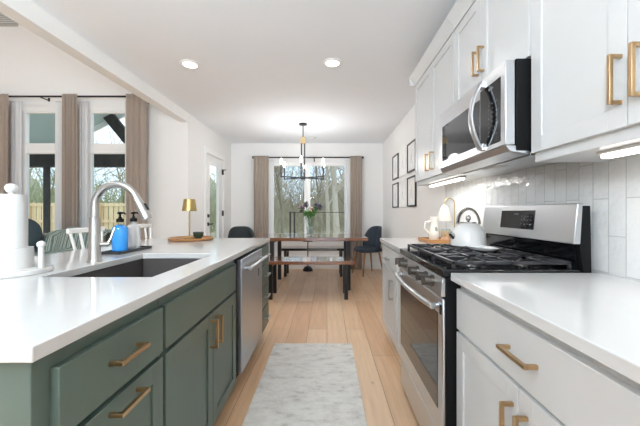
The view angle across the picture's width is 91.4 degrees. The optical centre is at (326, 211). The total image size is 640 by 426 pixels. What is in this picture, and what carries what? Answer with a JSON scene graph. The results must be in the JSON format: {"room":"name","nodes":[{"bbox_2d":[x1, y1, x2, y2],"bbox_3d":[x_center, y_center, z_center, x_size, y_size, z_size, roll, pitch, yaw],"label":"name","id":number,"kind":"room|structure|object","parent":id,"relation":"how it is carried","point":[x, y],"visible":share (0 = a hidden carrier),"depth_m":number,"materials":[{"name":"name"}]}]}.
{"room":"kitchen","nodes":[
{"label":"kitchen","id":0,"kind":"room"},
{"bbox_2d":[0,16,179,238],"bbox_3d":[-4.287,-1.136,4.580,4.425,4.600,0.060,0,0,0],"label":"wall","id":1,"kind":"structure","parent":0,"point":[30,64],"depth_m":4.55,"materials":[{"name":"paint"}]},
{"bbox_2d":[0,13,17,25],"bbox_3d":[-4.825,-2.896,4.543,0.650,0.380,0.014,0,0,0],"label":"air vent","id":2,"kind":"object","parent":1,"relation":"in","point":[1,14],"visible":0.42,"depth_m":4.54,"materials":[{"name":"white metal"}]},
{"bbox_2d":[9,101,21,193],"bbox_3d":[-4.480,-0.226,4.485,0.181,2.740,0.032,0,0,0],"label":"sheer curtain","id":3,"kind":"object","parent":1,"relation":"hanging from","point":[15,107],"visible":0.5,"depth_m":4.49,"materials":[{"name":"white fabric"}]},
{"bbox_2d":[22,102,54,217],"bbox_3d":[-4.122,-0.516,4.548,0.785,2.180,0.095,0,0,0],"label":"window","id":4,"kind":"structure","parent":1,"relation":"in","point":[28,108],"depth_m":4.54,"materials":[{"name":"white paint"}]},
{"bbox_2d":[55,101,61,229],"bbox_3d":[-3.802,-0.226,4.485,0.208,2.740,0.033,0,0,0],"label":"sheer curtain","id":5,"kind":"object","parent":1,"relation":"hanging from","point":[58,104],"visible":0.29,"depth_m":4.48,"materials":[{"name":"white fabric"}]},
{"bbox_2d":[9,95,148,103],"bbox_3d":[-3.865,-1.619,4.479,2.714,0.086,0.142,0,0,0],"label":"curtain rod","id":6,"kind":"object","parent":1,"relation":"attached to","point":[40,96],"visible":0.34,"depth_m":4.42,"materials":[{"name":"black metal"}]},
{"bbox_2d":[0,93,8,193],"bbox_3d":[-4.715,-0.261,4.398,0.471,2.810,0.061,0,0,0],"label":"curtain","id":7,"kind":"object","parent":6,"relation":"hanging from","point":[4,98],"visible":0.49,"depth_m":4.40,"materials":[{"name":"beige fabric"}]},
{"bbox_2d":[62,93,77,228],"bbox_3d":[-3.623,-0.261,4.398,0.236,2.810,0.060,0,0,0],"label":"curtain","id":8,"kind":"object","parent":6,"relation":"hanging from","point":[69,101],"visible":0.65,"depth_m":4.39,"materials":[{"name":"beige fabric"}]},
{"bbox_2d":[126,93,145,241],"bbox_3d":[-2.692,-0.261,4.399,0.287,2.810,0.058,0,0,0],"label":"curtain","id":9,"kind":"object","parent":6,"relation":"hanging from","point":[135,106],"visible":0.56,"depth_m":4.40,"materials":[{"name":"beige fabric"}]},
{"bbox_2d":[78,101,87,227],"bbox_3d":[-3.495,-0.226,4.485,0.150,2.740,0.031,0,0,0],"label":"sheer curtain","id":10,"kind":"object","parent":1,"relation":"hanging from","point":[83,105],"visible":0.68,"depth_m":4.49,"materials":[{"name":"white fabric"}]},
{"bbox_2d":[88,102,124,226],"bbox_3d":[-3.165,-0.516,4.548,0.800,2.180,0.095,0,0,0],"label":"window","id":11,"kind":"structure","parent":1,"relation":"in","point":[93,107],"depth_m":4.54,"materials":[{"name":"white paint"}]},
{"bbox_2d":[125,101,125,225],"bbox_3d":[-2.850,-0.226,4.485,0.121,2.740,0.032,0,0,0],"label":"sheer curtain","id":12,"kind":"object","parent":1,"relation":"hanging from","point":[125,101],"visible":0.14,"depth_m":4.48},
{"bbox_2d":[0,0,230,237],"bbox_3d":[-2.018,-1.136,1.685,0.115,4.600,9.370,0,0,0],"label":"wall","id":13,"kind":"structure","parent":0,"point":[26,13],"depth_m":3.88,"materials":[{"name":"white paint"}]},
{"bbox_2d":[204,146,224,237],"bbox_3d":[-1.949,0.057,5.460,0.122,2.215,0.970,0,0,0],"label":"door","id":14,"kind":"structure","parent":13,"relation":"in","point":[209,160],"depth_m":5.61,"materials":[{"name":"white paint"}]},
{"bbox_2d":[31,0,456,142],"bbox_3d":[-0.357,-1.449,1.745,3.205,0.100,9.490,0,0,0],"label":"ceiling","id":15,"kind":"structure","parent":0,"point":[261,74],"depth_m":2.74,"materials":[{"name":"paint"}]},
{"bbox_2d":[180,60,199,68],"bbox_3d":[-1.295,-1.394,2.950,0.176,0.010,0.176,0,0,0],"label":"recessed light","id":16,"kind":"object","parent":15,"relation":"in","point":[191,64],"visible":1,"depth_m":2.94,"materials":[{"name":"white paint"}]},
{"bbox_2d":[183,62,196,67],"bbox_3d":[-1.295,-1.395,2.950,0.128,0.006,0.128,0,0,0],"label":"diffuser","id":17,"kind":"object","parent":16,"relation":"attached to","point":[186,64],"depth_m":2.95,"materials":[{"name":"white plastic"}]},
{"bbox_2d":[280,123,324,180],"bbox_3d":[-0.380,-0.960,4.950,0.679,0.878,0.777,0,0,0],"label":"chandelier","id":18,"kind":"object","parent":15,"relation":"hanging from","point":[302,139],"visible":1,"depth_m":4.91,"materials":[{"name":"black metal"}]},
{"bbox_2d":[323,58,341,66],"bbox_3d":[0.050,-1.394,2.920,0.176,0.010,0.176,0,0,0],"label":"recessed light","id":19,"kind":"object","parent":15,"relation":"in","point":[330,62],"visible":1,"depth_m":2.91,"materials":[{"name":"white paint"}]},
{"bbox_2d":[326,60,338,65],"bbox_3d":[0.050,-1.395,2.920,0.128,0.006,0.128,0,0,0],"label":"diffuser","id":20,"kind":"object","parent":19,"relation":"attached to","point":[328,62],"depth_m":2.92,"materials":[{"name":"white plastic"}]},
{"bbox_2d":[231,143,382,262],"bbox_3d":[-0.465,-0.117,6.430,3.220,2.563,0.120,0,0,0],"label":"wall","id":21,"kind":"structure","parent":0,"point":[242,163],"depth_m":6.37,"materials":[{"name":"paint"}]},
{"bbox_2d":[252,156,363,161],"bbox_3d":[-0.380,-1.069,6.294,2.224,0.086,0.152,0,0,0],"label":"curtain rod","id":22,"kind":"object","parent":21,"relation":"attached to","point":[252,156],"visible":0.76,"depth_m":6.23,"materials":[{"name":"black metal"}]},
{"bbox_2d":[254,156,268,244],"bbox_3d":[-1.310,0.014,6.208,0.302,2.260,0.059,0,0,0],"label":"curtain","id":23,"kind":"object","parent":22,"relation":"hanging from","point":[261,163],"visible":0.66,"depth_m":6.20,"materials":[{"name":"beige fabric"}]},
{"bbox_2d":[268,160,273,256],"bbox_3d":[-1.137,0.044,6.290,0.134,2.200,0.031,0,0,0],"label":"sheer curtain","id":24,"kind":"object","parent":22,"relation":"hanging from","point":[271,162],"visible":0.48,"depth_m":6.29,"materials":[{"name":"white fabric"}]},
{"bbox_2d":[344,160,349,233],"bbox_3d":[0.420,0.044,6.290,0.142,2.200,0.032,0,0,0],"label":"sheer curtain","id":25,"kind":"object","parent":22,"relation":"hanging from","point":[346,162],"visible":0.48,"depth_m":6.29,"materials":[{"name":"white fabric"}]},
{"bbox_2d":[350,156,361,269],"bbox_3d":[0.580,0.014,6.208,0.241,2.260,0.057,0,0,0],"label":"curtain","id":26,"kind":"object","parent":22,"relation":"hanging from","point":[355,161],"visible":0.84,"depth_m":6.20,"materials":[{"name":"beige fabric"}]},
{"bbox_2d":[274,163,343,233],"bbox_3d":[-0.370,-0.236,6.395,1.760,1.540,0.150,0,0,0],"label":"window","id":27,"kind":"structure","parent":21,"relation":"in","point":[307,169],"depth_m":6.39,"materials":[{"name":"white paint"}]},
{"bbox_2d":[277,263,381,268],"bbox_3d":[-0.405,1.099,6.362,3.100,0.130,0.016,0,0,0],"label":"baseboard","id":28,"kind":"structure","parent":21,"relation":"attached to","point":[367,265],"depth_m":6.35,"materials":[{"name":"white paint"}]},
{"bbox_2d":[214,269,418,425],"bbox_3d":[-2.678,1.194,1.735,7.845,0.060,9.470,0,0,0],"label":"floor","id":29,"kind":"structure","parent":0,"point":[306,307],"depth_m":2.99,"materials":[{"name":"brown wood"}]},
{"bbox_2d":[34,233,105,252],"bbox_3d":[-3.900,0.724,3.850,1.960,0.880,0.840,0,0,0],"label":"sofa","id":30,"kind":"object","parent":29,"relation":"on","point":[44,234],"visible":0.02,"depth_m":4.03,"materials":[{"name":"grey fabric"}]},
{"bbox_2d":[28,218,42,248],"bbox_3d":[-3.830,0.304,3.900,0.514,0.459,0.236,0,0,0],"label":"cushion","id":31,"kind":"object","parent":30,"relation":"on","point":[35,234],"visible":0.28,"depth_m":3.86,"materials":[{"name":"blue fabric"}]},
{"bbox_2d":[34,227,111,255],"bbox_3d":[-3.240,0.535,3.850,0.767,0.680,0.934,0,0,0],"label":"throw blanket","id":32,"kind":"object","parent":30,"relation":"on","point":[57,241],"visible":0.31,"depth_m":3.96,"materials":[{"name":"green fabric"}]},
{"bbox_2d":[0,299,162,425],"bbox_3d":[-0.934,0.724,0.834,0.832,0.881,0.457,0,0,0],"label":"base cabinet","id":33,"kind":"object","parent":29,"relation":"on","point":[112,375],"visible":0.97,"depth_m":0.76,"materials":[{"name":"green paint"}]},
{"bbox_2d":[66,226,104,249],"bbox_3d":[-1.595,0.640,2.300,0.396,1.052,0.395,0,0,0],"label":"counter stool","id":34,"kind":"object","parent":29,"relation":"on","point":[70,231],"visible":0.13,"depth_m":2.23,"materials":[{"name":"white paint"}]},
{"bbox_2d":[129,223,151,240],"bbox_3d":[-1.570,0.640,2.930,0.396,1.052,0.395,0,0,0],"label":"counter stool","id":35,"kind":"object","parent":29,"relation":"on","point":[131,227],"visible":0.18,"depth_m":2.89,"materials":[{"name":"white paint"}]},
{"bbox_2d":[158,260,235,425],"bbox_3d":[-0.934,0.724,1.492,0.832,0.881,0.857,0,0,0],"label":"base cabinet","id":36,"kind":"object","parent":29,"relation":"on","point":[198,354],"visible":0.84,"depth_m":1.37,"materials":[{"name":"green paint"}]},
{"bbox_2d":[0,238,269,362],"bbox_3d":[-1.099,0.266,1.790,1.102,0.032,2.420,0,0,0],"label":"countertop","id":37,"kind":"structure","parent":36,"relation":"on","point":[42,314],"depth_m":0.99,"materials":[{"name":"white stone"}]},
{"bbox_2d":[0,183,53,278],"bbox_3d":[-1.285,0.067,1.270,0.264,0.367,0.264,0,0,0],"label":"paper towel holder","id":38,"kind":"object","parent":37,"relation":"on","point":[17,259],"visible":1,"depth_m":1.24,"materials":[{"name":"white stone"}]},
{"bbox_2d":[86,181,152,262],"bbox_3d":[-1.038,0.047,1.574,0.320,0.406,0.083,0,0,0],"label":"kitchen faucet","id":39,"kind":"object","parent":37,"relation":"on","point":[95,244],"visible":1,"depth_m":1.55,"materials":[{"name":"silver metal"}]},
{"bbox_2d":[101,246,151,254],"bbox_3d":[-1.275,0.242,1.998,0.120,0.016,0.335,0,0,0],"label":"soap tray","id":40,"kind":"object","parent":37,"relation":"on","point":[131,248],"visible":0.78,"depth_m":1.91,"materials":[{"name":"stone"}]},
{"bbox_2d":[112,212,127,250],"bbox_3d":[-1.283,0.120,1.935,0.088,0.244,0.087,0,0,0],"label":"soap bottle","id":41,"kind":"object","parent":40,"relation":"on","point":[120,237],"visible":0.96,"depth_m":1.91,"materials":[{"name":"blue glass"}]},
{"bbox_2d":[130,212,137,221],"bbox_3d":[-1.280,0.120,2.070,0.083,0.244,0.078,0,0,0],"label":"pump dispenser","id":42,"kind":"object","parent":40,"relation":"on","point":[133,219],"visible":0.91,"depth_m":2.06,"materials":[{"name":"black plastic"}]},
{"bbox_2d":[72,259,198,276],"bbox_3d":[-0.893,0.394,1.542,0.473,0.221,0.721,0,0,0],"label":"sink","id":43,"kind":"object","parent":37,"relation":"in","point":[141,267],"visible":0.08,"depth_m":1.88,"materials":[{"name":"grey metal"}]},
{"bbox_2d":[167,236,213,241],"bbox_3d":[-1.215,0.238,2.790,0.384,0.024,0.384,0,0,0],"label":"round tray","id":44,"kind":"object","parent":37,"relation":"on","point":[178,238],"visible":0.84,"depth_m":2.68,"materials":[{"name":"brown wood"}]},
{"bbox_2d":[182,199,196,238],"bbox_3d":[-1.230,0.061,2.790,0.124,0.357,0.124,0,0,0],"label":"table lamp","id":45,"kind":"object","parent":44,"relation":"on","point":[189,205],"visible":0.98,"depth_m":2.75,"materials":[{"name":"gold metal"}]},
{"bbox_2d":[193,232,203,238],"bbox_3d":[-1.150,0.209,2.790,0.092,0.060,0.092,0,0,0],"label":"bowl","id":46,"kind":"object","parent":44,"relation":"on","point":[197,235],"visible":0.95,"depth_m":2.76,"materials":[{"name":"green ceramic"}]},
{"bbox_2d":[228,226,254,237],"bbox_3d":[-1.536,0.716,5.616,0.529,0.900,0.503,0,0,-20],"label":"dining chair","id":47,"kind":"object","parent":29,"relation":"on","point":[237,231],"visible":0.36,"depth_m":5.79,"materials":[{"name":"grey fabric"}]},
{"bbox_2d":[234,248,267,377],"bbox_3d":[-0.844,0.725,2.273,0.712,0.878,0.697,0,0,0],"label":"dishwasher","id":48,"kind":"object","parent":29,"relation":"on","point":[248,290],"visible":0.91,"depth_m":2.13,"materials":[{"name":"silver metal"}]},
{"bbox_2d":[258,243,270,332],"bbox_3d":[-0.934,0.724,2.803,0.832,0.881,0.355,0,0,0],"label":"base cabinet","id":49,"kind":"object","parent":29,"relation":"on","point":[265,248],"visible":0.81,"depth_m":2.81,"materials":[{"name":"green paint"}]},
{"bbox_2d":[242,343,366,425],"bbox_3d":[-0.122,1.160,1.800,0.680,0.008,1.900,0,0,0],"label":"runner rug","id":50,"kind":"object","parent":29,"relation":"on","point":[300,384],"visible":1,"depth_m":2.03,"materials":[{"name":"grey fabric"}]},
{"bbox_2d":[303,242,312,271],"bbox_3d":[-0.380,0.814,6.180,0.200,0.700,0.200,0,0,0],"label":"stand","id":51,"kind":"object","parent":29,"relation":"on","point":[307,268],"visible":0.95,"depth_m":6.12,"materials":[{"name":"black metal"}]},
{"bbox_2d":[253,234,367,289],"bbox_3d":[-0.250,0.771,5.025,1.700,0.785,0.950,0,0,0],"label":"dining table","id":52,"kind":"object","parent":29,"relation":"on","point":[347,238],"visible":0.81,"depth_m":4.64,"materials":[{"name":"brown wood"}]},
{"bbox_3d":[-0.275,0.234,5.020,0.180,0.290,0.180,0,0,0],"label":"glass vase","id":53,"kind":"object","parent":52,"relation":"on","visible":0},
{"bbox_2d":[298,205,311,232],"bbox_3d":[-0.353,0.122,5.011,0.233,0.476,0.139,0,0,0],"label":"stem","id":54,"kind":"object","parent":53,"relation":"in","point":[301,207],"visible":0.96,"depth_m":4.99,"materials":[{"name":"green plant"}]},
{"bbox_2d":[303,201,310,232],"bbox_3d":[-0.321,0.091,5.026,0.133,0.538,0.137,0,0,0],"label":"stem","id":55,"kind":"object","parent":53,"relation":"in","point":[306,202],"visible":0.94,"depth_m":5.03,"materials":[{"name":"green plant"}]},
{"bbox_2d":[303,211,311,230],"bbox_3d":[-0.317,0.166,4.976,0.145,0.388,0.137,0,0,0],"label":"stem","id":56,"kind":"object","parent":53,"relation":"in","point":[305,212],"visible":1,"depth_m":4.96,"materials":[{"name":"green plant"}]},
{"bbox_2d":[308,204,322,232],"bbox_3d":[-0.187,0.112,5.020,0.245,0.496,0.129,0,0,0],"label":"stem","id":57,"kind":"object","parent":53,"relation":"in","point":[319,206],"visible":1,"depth_m":5.02,"materials":[{"name":"green plant"}]},
{"bbox_2d":[268,257,354,299],"bbox_3d":[-0.250,0.907,4.320,1.240,0.514,0.440,0,0,0],"label":"bench","id":58,"kind":"object","parent":29,"relation":"on","point":[273,261],"visible":0.92,"depth_m":4.14,"materials":[{"name":"brown wood"}]},
{"bbox_2d":[281,246,343,276],"bbox_3d":[-0.250,0.907,5.770,1.240,0.514,0.420,0,0,0],"label":"bench","id":59,"kind":"object","parent":29,"relation":"on","point":[286,249],"visible":0.85,"depth_m":5.60,"materials":[{"name":"walnut wood"},{"name":"black steel"}]},
{"bbox_2d":[352,226,381,276],"bbox_3d":[0.780,0.716,5.867,0.503,0.900,0.529,0,0,-23],"label":"dining chair","id":60,"kind":"object","parent":29,"relation":"on","point":[374,233],"visible":0.94,"depth_m":5.86,"materials":[{"name":"blue fabric"}]},
{"bbox_2d":[382,244,400,356],"bbox_3d":[0.813,0.724,2.525,0.644,0.881,0.930,0,0,0],"label":"base cabinet","id":61,"kind":"object","parent":29,"relation":"on","point":[390,284],"visible":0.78,"depth_m":2.55,"materials":[{"name":"white paint"}]},
{"bbox_2d":[380,238,434,251],"bbox_3d":[0.822,0.266,2.531,0.627,0.032,0.948,0,0,0],"label":"countertop","id":62,"kind":"structure","parent":61,"relation":"on","point":[395,243],"depth_m":2.58,"materials":[{"name":"white stone"}]},
{"bbox_2d":[418,237,450,243],"bbox_3d":[0.955,0.235,2.605,0.310,0.030,0.270,0,0,0],"label":"serving tray","id":63,"kind":"object","parent":62,"relation":"on","point":[423,239],"visible":0.43,"depth_m":2.47,"materials":[{"name":"brown wood"}]},
{"bbox_2d":[423,217,439,239],"bbox_3d":[0.892,0.140,2.647,0.125,0.200,0.096,0,0,30],"label":"pitcher","id":64,"kind":"object","parent":63,"relation":"on","point":[433,233],"visible":0.91,"depth_m":2.61,"materials":[{"name":"beige ceramic"}]},
{"bbox_2d":[441,235,448,239],"bbox_3d":[0.955,0.212,2.525,0.068,0.055,0.068,0,0,0],"label":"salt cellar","id":65,"kind":"object","parent":63,"relation":"on","point":[444,237],"visible":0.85,"depth_m":2.50,"materials":[{"name":"brown wood"}]},
{"bbox_2d":[437,198,454,239],"bbox_3d":[0.996,0.060,2.610,0.150,0.360,0.124,0,0,0],"label":"candle lamp","id":66,"kind":"object","parent":63,"relation":"on","point":[444,214],"visible":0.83,"depth_m":2.58,"materials":[{"name":"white metal"}]},
{"bbox_2d":[441,231,449,238],"bbox_3d":[0.993,0.185,2.610,0.076,0.085,0.076,0,0,0],"label":"jar candle","id":67,"kind":"object","parent":66,"relation":"in","point":[443,233],"visible":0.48,"depth_m":2.58,"materials":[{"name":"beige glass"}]},
{"bbox_2d":[394,203,591,425],"bbox_3d":[0.766,0.564,1.670,0.708,1.200,0.764,0,0,0],"label":"gas range","id":68,"kind":"object","parent":29,"relation":"on","point":[545,238],"visible":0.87,"depth_m":1.44,"materials":[{"name":"silver metal"}]},
{"bbox_2d":[448,207,486,246],"bbox_3d":[0.845,0.087,1.865,0.202,0.231,0.202,0,0,32],"label":"kettle","id":69,"kind":"object","parent":68,"relation":"on","point":[469,233],"visible":0.96,"depth_m":1.80,"materials":[{"name":"white metal"}]},
{"bbox_2d":[465,245,498,250],"bbox_3d":[0.840,0.196,1.700,0.126,0.015,0.223,0,0,0],"label":"spoon rest","id":70,"kind":"object","parent":68,"relation":"on","point":[482,247],"visible":0.91,"depth_m":1.67,"materials":[{"name":"white ceramic"}]},
{"bbox_2d":[400,248,579,277],"bbox_3d":[0.764,0.256,1.670,0.572,0.035,0.762,0,0,0],"label":"cooktop","id":71,"kind":"object","parent":68,"relation":"in","point":[435,267],"depth_m":1.36,"materials":[{"name":"black metal"}]},
{"bbox_2d":[457,286,639,425],"bbox_3d":[0.813,0.724,0.799,0.644,0.881,0.958,0,0,0],"label":"base cabinet","id":72,"kind":"object","parent":29,"relation":"on","point":[511,372],"visible":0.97,"depth_m":0.83,"materials":[{"name":"white paint"}]},
{"bbox_2d":[451,273,639,384],"bbox_3d":[0.822,0.266,0.791,0.627,0.032,0.983,0,0,0],"label":"countertop","id":73,"kind":"structure","parent":72,"relation":"on","point":[597,315],"depth_m":0.83,"materials":[{"name":"white stone"}]},
{"bbox_2d":[383,105,637,280],"bbox_3d":[1.205,-0.117,1.745,0.120,2.563,9.490,0,0,0],"label":"wall","id":74,"kind":"structure","parent":0,"point":[401,222],"depth_m":4.49,"materials":[{"name":"paint"}]},
{"bbox_2d":[392,153,398,180],"bbox_3d":[1.134,-0.741,5.165,0.022,0.400,0.410,0,0,0],"label":"picture frame","id":75,"kind":"object","parent":74,"relation":"attached to","point":[395,159],"visible":0.98,"depth_m":5.17,"materials":[{"name":"black metal"}]},
{"bbox_2d":[392,182,398,207],"bbox_3d":[1.134,-0.274,5.165,0.022,0.405,0.410,0,0,0],"label":"picture frame","id":76,"kind":"object","parent":74,"relation":"attached to","point":[395,187],"visible":0.99,"depth_m":5.17,"materials":[{"name":"black metal"}]},
{"bbox_2d":[399,146,406,176],"bbox_3d":[1.134,-0.741,4.675,0.022,0.400,0.410,0,0,0],"label":"picture frame","id":77,"kind":"object","parent":74,"relation":"attached to","point":[402,153],"visible":1,"depth_m":4.63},
{"bbox_2d":[399,179,406,206],"bbox_3d":[1.134,-0.274,4.675,0.022,0.405,0.410,0,0,0],"label":"picture frame","id":78,"kind":"object","parent":74,"relation":"attached to","point":[403,183],"visible":1,"depth_m":4.63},
{"bbox_2d":[407,139,414,173],"bbox_3d":[1.134,-0.741,4.185,0.022,0.400,0.410,0,0,0],"label":"picture frame","id":79,"kind":"object","parent":74,"relation":"attached to","point":[411,146],"visible":0.71,"depth_m":4.19,"materials":[{"name":"white paper"}]},
{"bbox_2d":[407,175,416,206],"bbox_3d":[1.134,-0.274,4.185,0.022,0.405,0.410,0,0,0],"label":"picture frame","id":80,"kind":"object","parent":74,"relation":"attached to","point":[411,184],"visible":0.88,"depth_m":4.15,"materials":[{"name":"white paper"}]},
{"bbox_2d":[408,18,493,185],"bbox_3d":[0.965,-0.764,2.535,0.360,1.033,0.959,0,0,0],"label":"upper cabinet","id":81,"kind":"object","parent":74,"relation":"attached to","point":[433,77],"visible":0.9,"depth_m":2.45,"materials":[{"name":"white paint"}]},
{"bbox_2d":[429,176,465,186],"bbox_3d":[0.935,-0.235,2.475,0.040,0.024,0.674,0,0,0],"label":"light bar","id":82,"kind":"object","parent":81,"relation":"attached to","point":[459,178],"visible":1,"depth_m":2.36,"materials":[{"name":"white plastic"}]},
{"bbox_2d":[446,0,530,101],"bbox_3d":[0.965,-0.961,1.670,0.360,0.640,0.764,0,0,0],"label":"upper cabinet","id":83,"kind":"object","parent":74,"relation":"attached to","point":[488,33],"visible":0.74,"depth_m":1.64,"materials":[{"name":"white paint"}]},
{"bbox_2d":[440,59,558,174],"bbox_3d":[0.902,-0.435,1.669,0.464,0.401,0.757,0,0,0],"label":"microwave","id":84,"kind":"object","parent":83,"relation":"attached to","point":[487,131],"visible":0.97,"depth_m":1.44,"materials":[{"name":"silver metal"}]},
{"bbox_2d":[445,156,639,280],"bbox_3d":[1.140,-0.008,1.650,0.010,0.516,2.700,0,0,0],"label":"backsplash","id":85,"kind":"structure","parent":74,"relation":"attached to","point":[611,189],"depth_m":1.34,"materials":[{"name":"white tile"}]},
{"bbox_2d":[531,0,639,161],"bbox_3d":[0.965,-0.743,0.863,0.360,1.077,0.845,0,0,0],"label":"upper cabinet","id":86,"kind":"object","parent":74,"relation":"attached to","point":[585,54],"visible":1,"depth_m":1.03,"materials":[{"name":"white paint"}]},
{"bbox_2d":[596,143,639,158],"bbox_3d":[0.935,-0.191,0.775,0.040,0.024,0.574,0,0,0],"label":"light bar","id":87,"kind":"object","parent":86,"relation":"attached to","point":[633,148],"visible":1,"depth_m":0.98,"materials":[{"name":"white plastic"}]},
{"bbox_2d":[601,147,639,158],"bbox_3d":[0.935,-0.186,0.775,0.034,0.014,0.550,0,0,0],"label":"diffuser","id":88,"kind":"object","parent":87,"relation":"attached to","point":[620,151],"depth_m":0.98,"materials":[{"name":"white plastic"}]},
{"label":"outside","id":89,"kind":"structure","parent":0,"visible":0},
{"bbox_2d":[210,226,343,236],"bbox_3d":[0.000,1.564,47.350,120.000,0.100,85.300,0,0,0],"label":"ground","id":90,"kind":"structure","parent":89,"point":[211,233],"depth_m":23.04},
{"bbox_2d":[29,168,41,198],"bbox_3d":[-16.796,-3.680,17.378,4.838,10.445,5.549,0,0,20],"label":"bare tree","id":91,"kind":"object","parent":90,"relation":"on","point":[30,177],"visible":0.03,"depth_m":17.56,"materials":[{"name":"grey plant"}]},
{"bbox_2d":[29,114,124,232],"bbox_3d":[-5.800,-0.471,6.005,6.400,4.110,2.590,0,0,0],"label":"patio cover","id":92,"kind":"object","parent":90,"relation":"on","point":[41,126],"visible":0.2,"depth_m":6.82,"materials":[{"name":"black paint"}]},
{"bbox_2d":[29,203,124,232],"bbox_3d":[-14.800,0.589,11.440,18.400,1.850,0.160,0,0,0],"label":"fence","id":93,"kind":"object","parent":90,"relation":"on","point":[121,205],"visible":0.12,"depth_m":11.50,"materials":[{"name":"beige wood"}]},
{"bbox_2d":[94,126,124,202],"bbox_3d":[-14.577,-3.281,20.822,4.441,9.639,4.571,0,0,-33],"label":"bare tree","id":94,"kind":"object","parent":90,"relation":"on","point":[108,126],"visible":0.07,"depth_m":21.29,"materials":[{"name":"brown plant"}]},
{"bbox_2d":[29,127,215,232],"bbox_3d":[-19.100,-1.818,20.471,26.942,6.748,17.941,0,0,0],"label":"thicket","id":95,"kind":"object","parent":90,"relation":"on","point":[35,196],"visible":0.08,"depth_m":16.66,"materials":[{"name":"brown plant"}]},
{"bbox_2d":[30,177,343,225],"bbox_3d":[-22.500,-1.396,37.000,105.000,6.120,5.400,0,0,0],"label":"woods","id":96,"kind":"object","parent":90,"relation":"on","point":[211,179],"visible":0.02,"depth_m":35.53,"materials":[{"name":"plant"}]},
{"bbox_2d":[112,180,343,237],"bbox_3d":[-0.264,-0.057,15.165,15.581,3.200,8.352,0,0,0],"label":"thicket","id":97,"kind":"object","parent":90,"relation":"on","point":[276,228],"visible":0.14,"depth_m":14.54,"materials":[{"name":"brown plant"}]},
{"bbox_2d":[210,166,343,232],"bbox_3d":[0.528,-2.987,27.276,20.406,9.084,18.307,0,0,-3],"label":"thicket","id":98,"kind":"object","parent":90,"relation":"on","point":[300,199],"visible":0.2,"depth_m":22.94,"materials":[{"name":"plant"}]},
{"bbox_2d":[275,166,283,232],"bbox_3d":[-3.194,-6.319,22.032,9.106,15.745,8.941,0,0,-44],"label":"bare tree","id":99,"kind":"object","parent":90,"relation":"on","point":[278,169],"visible":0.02,"depth_m":22.50,"materials":[{"name":"grey plant"}]},
{"bbox_2d":[274,166,293,232],"bbox_3d":[-3.585,-3.168,16.861,4.337,9.413,4.464,0,0,11],"label":"bare tree","id":100,"kind":"object","parent":90,"relation":"on","point":[275,169],"visible":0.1,"depth_m":17.18,"materials":[{"name":"brown plant"}]},
{"bbox_2d":[283,166,321,232],"bbox_3d":[-0.078,-3.041,17.845,5.054,9.162,5.918,0,0,31],"label":"bare tree","id":101,"kind":"object","parent":90,"relation":"on","point":[316,171],"visible":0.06,"depth_m":17.12,"materials":[{"name":"brown plant"}]},
{"bbox_2d":[299,167,330,226],"bbox_3d":[-1.143,-4.081,24.308,5.331,11.241,5.179,0,0,16],"label":"bare tree","id":102,"kind":"object","parent":90,"relation":"on","point":[299,167],"visible":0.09,"depth_m":25.30,"materials":[{"name":"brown plant"}]},
{"bbox_2d":[289,212,343,232],"bbox_3d":[0.569,0.754,9.000,3.302,1.520,0.040,0,0,0],"label":"rail","id":103,"kind":"object","parent":90,"relation":"on","point":[289,212],"visible":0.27,"depth_m":8.98,"materials":[{"name":"black metal"}]},
{"bbox_2d":[310,166,341,213],"bbox_3d":[0.579,-3.694,25.629,4.822,10.467,4.964,0,0,36],"label":"bare tree","id":104,"kind":"object","parent":90,"relation":"on","point":[312,166],"visible":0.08,"depth_m":25.56,"materials":[{"name":"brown plant"}]},
{"bbox_2d":[317,166,343,203],"bbox_3d":[1.779,-2.464,17.472,5.172,8.007,4.417,0,0,-27],"label":"bare tree","id":105,"kind":"object","parent":90,"relation":"on","point":[338,166],"visible":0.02,"depth_m":17.35,"materials":[{"name":"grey plant"}]},
{"bbox_2d":[324,166,343,232],"bbox_3d":[0.543,-3.054,14.352,4.882,9.190,4.257,0,0,34],"label":"bare tree","id":106,"kind":"object","parent":90,"relation":"on","point":[327,168],"visible":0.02,"depth_m":13.89,"materials":[{"name":"grey plant"}]},
{"bbox_2d":[330,166,343,232],"bbox_3d":[0.741,-2.905,12.525,5.053,8.899,5.146,0,0,-11],"label":"bare tree","id":107,"kind":"object","parent":90,"relation":"on","point":[333,169],"visible":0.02,"depth_m":12.52,"materials":[{"name":"grey plant"}]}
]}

